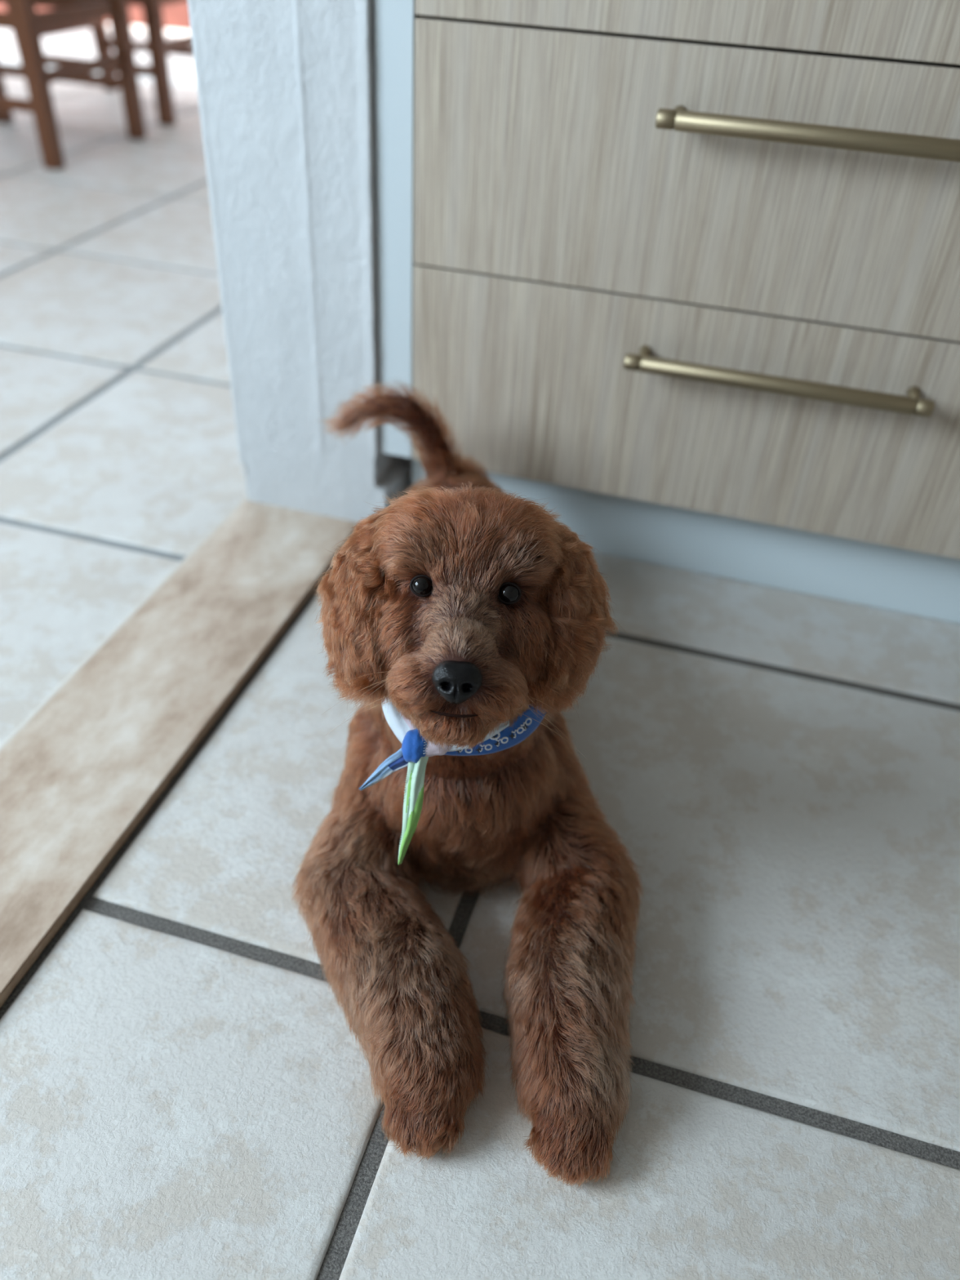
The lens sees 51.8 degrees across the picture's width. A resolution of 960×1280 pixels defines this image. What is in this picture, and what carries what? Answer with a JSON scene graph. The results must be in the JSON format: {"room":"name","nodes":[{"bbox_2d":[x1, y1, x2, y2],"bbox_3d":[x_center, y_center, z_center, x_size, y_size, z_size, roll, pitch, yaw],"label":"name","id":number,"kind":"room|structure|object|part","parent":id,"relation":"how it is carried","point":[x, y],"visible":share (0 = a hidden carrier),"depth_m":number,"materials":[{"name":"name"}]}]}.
{"room":"kitchen","nodes":[
{"label":"kitchen","id":0,"kind":"room"},
{"bbox_2d":[186,0,412,522],"bbox_3d":[0.235,-2.054,1.911,0.235,2.500,3.061,12,39,11],"label":"wall partition","id":1,"kind":"structure","parent":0,"point":[286,88],"depth_m":1.25,"materials":[{"name":"paint"}]},
{"bbox_2d":[0,75,959,1279],"bbox_3d":[-0.954,-0.519,1.953,6.400,0.080,5.450,12,39,11],"label":"floor","id":2,"kind":"structure","parent":0,"point":[185,1094],"depth_m":0.96,"materials":[{"name":"tile"}]},
{"bbox_2d":[0,0,146,169],"bbox_3d":[-1.514,-2.075,2.978,0.655,1.050,0.522,12,39,11],"label":"dining chair","id":3,"kind":"object","parent":2,"relation":"on","point":[23,17],"visible":1,"depth_m":3.04,"materials":[{"name":"brown wood"}]},
{"bbox_3d":[-1.701,-2.266,3.209,0.116,1.050,0.052,12,39,11],"label":"leg","id":4,"kind":"part","parent":3,"relation":"part of","materials":[{"name":"brown wood"}]},
{"bbox_3d":[-1.302,-1.698,2.879,0.052,0.600,0.052,12,39,11],"label":"leg","id":5,"kind":"part","parent":3,"relation":"part of","materials":[{"name":"brown wood"}]},
{"bbox_3d":[-1.170,-1.971,3.238,0.052,0.600,0.052,12,39,11],"label":"leg","id":6,"kind":"part","parent":3,"relation":"part of","materials":[{"name":"brown wood"}]},
{"bbox_2d":[4,0,193,125],"bbox_3d":[-1.341,-2.499,3.534,0.655,1.050,0.522,12,39,11],"label":"dining chair","id":7,"kind":"object","parent":2,"relation":"on","point":[158,48],"visible":0.49,"depth_m":3.56,"materials":[{"name":"brown wood"}]},
{"bbox_3d":[-1.659,-2.418,3.405,0.116,1.050,0.052,12,39,11],"label":"leg","id":8,"kind":"part","parent":7,"relation":"part of","materials":[{"name":"brown wood"}]},
{"bbox_3d":[-1.527,-2.691,3.764,0.116,1.050,0.052,12,39,11],"label":"leg","id":9,"kind":"part","parent":7,"relation":"part of","materials":[{"name":"brown wood"}]},
{"bbox_3d":[-1.129,-2.123,3.435,0.052,0.600,0.052,12,39,11],"label":"leg","id":10,"kind":"part","parent":7,"relation":"part of","materials":[{"name":"brown wood"}]},
{"bbox_2d":[0,498,356,1008],"bbox_3d":[-0.526,0.327,0.832,0.198,0.012,1.796,12,39,11],"label":"threshold","id":11,"kind":"object","parent":2,"relation":"on","point":[82,771],"visible":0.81,"depth_m":1.14,"materials":[{"name":"stone"}]},
{"bbox_2d":[288,377,644,1191],"bbox_3d":[-0.012,0.005,0.960,0.295,0.404,0.830,0,38,-4],"label":"puppy","id":12,"kind":"object","parent":2,"relation":"on","point":[461,599],"visible":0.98,"depth_m":0.80},
{"bbox_2d":[359,690,546,864],"bbox_3d":[-0.026,0.107,0.838,0.155,0.127,0.133,7,38,4],"label":"bandana","id":13,"kind":"object","parent":12,"relation":"attached to","point":[415,753],"visible":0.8,"depth_m":0.82,"materials":[{"name":"blue fabric"}]},
{"bbox_2d":[373,0,959,623],"bbox_3d":[0.410,-0.550,1.342,0.970,0.849,0.640,12,39,11],"label":"base cabinet","id":14,"kind":"object","parent":2,"relation":"on","point":[682,277],"visible":0.95,"depth_m":1.15,"materials":[{"name":"beige wood"}]},
{"bbox_3d":[-0.101,-0.551,1.199,0.046,0.719,0.018,12,39,11],"label":"filler panel","id":15,"kind":"part","parent":14,"relation":"part of","materials":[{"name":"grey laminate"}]},
{"bbox_3d":[0.354,-0.271,1.236,0.920,0.268,0.019,12,39,11],"label":"drawer","id":16,"kind":"part","parent":14,"relation":"part of","materials":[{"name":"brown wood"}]},
{"bbox_3d":[0.367,-0.481,1.072,0.920,0.260,0.019,12,39,11],"label":"drawer","id":17,"kind":"part","parent":14,"relation":"part of","materials":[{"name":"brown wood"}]},
{"bbox_3d":[0.377,-0.655,0.936,0.920,0.176,0.019,12,39,11],"label":"drawer","id":18,"kind":"part","parent":14,"relation":"part of","materials":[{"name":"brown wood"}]},
{"bbox_3d":[0.347,-0.307,1.165,0.352,0.020,0.052,12,39,11],"label":"handle","id":19,"kind":"part","parent":14,"relation":"part of","materials":[{"name":"gold metal"}]},
{"bbox_3d":[0.360,-0.513,1.004,0.358,0.020,0.052,12,39,11],"label":"handle","id":20,"kind":"part","parent":14,"relation":"part of","materials":[{"name":"gold metal"}]},
{"label":"outside","id":21,"kind":"structure","parent":0,"visible":0},
{"bbox_2d":[0,22,196,87],"bbox_3d":[-1.514,-3.946,6.327,11.000,0.110,4.600,12,39,11],"label":"ground","id":22,"kind":"structure","parent":21,"point":[79,43],"depth_m":4.85,"materials":[{"name":"white stone"}]},
{"bbox_2d":[0,0,191,31],"bbox_3d":[-1.719,-4.011,5.240,11.000,1.310,0.200,12,39,11],"label":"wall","id":23,"kind":"structure","parent":22,"relation":"on","point":[175,15],"depth_m":5.53,"materials":[{"name":"paint"}]}
]}

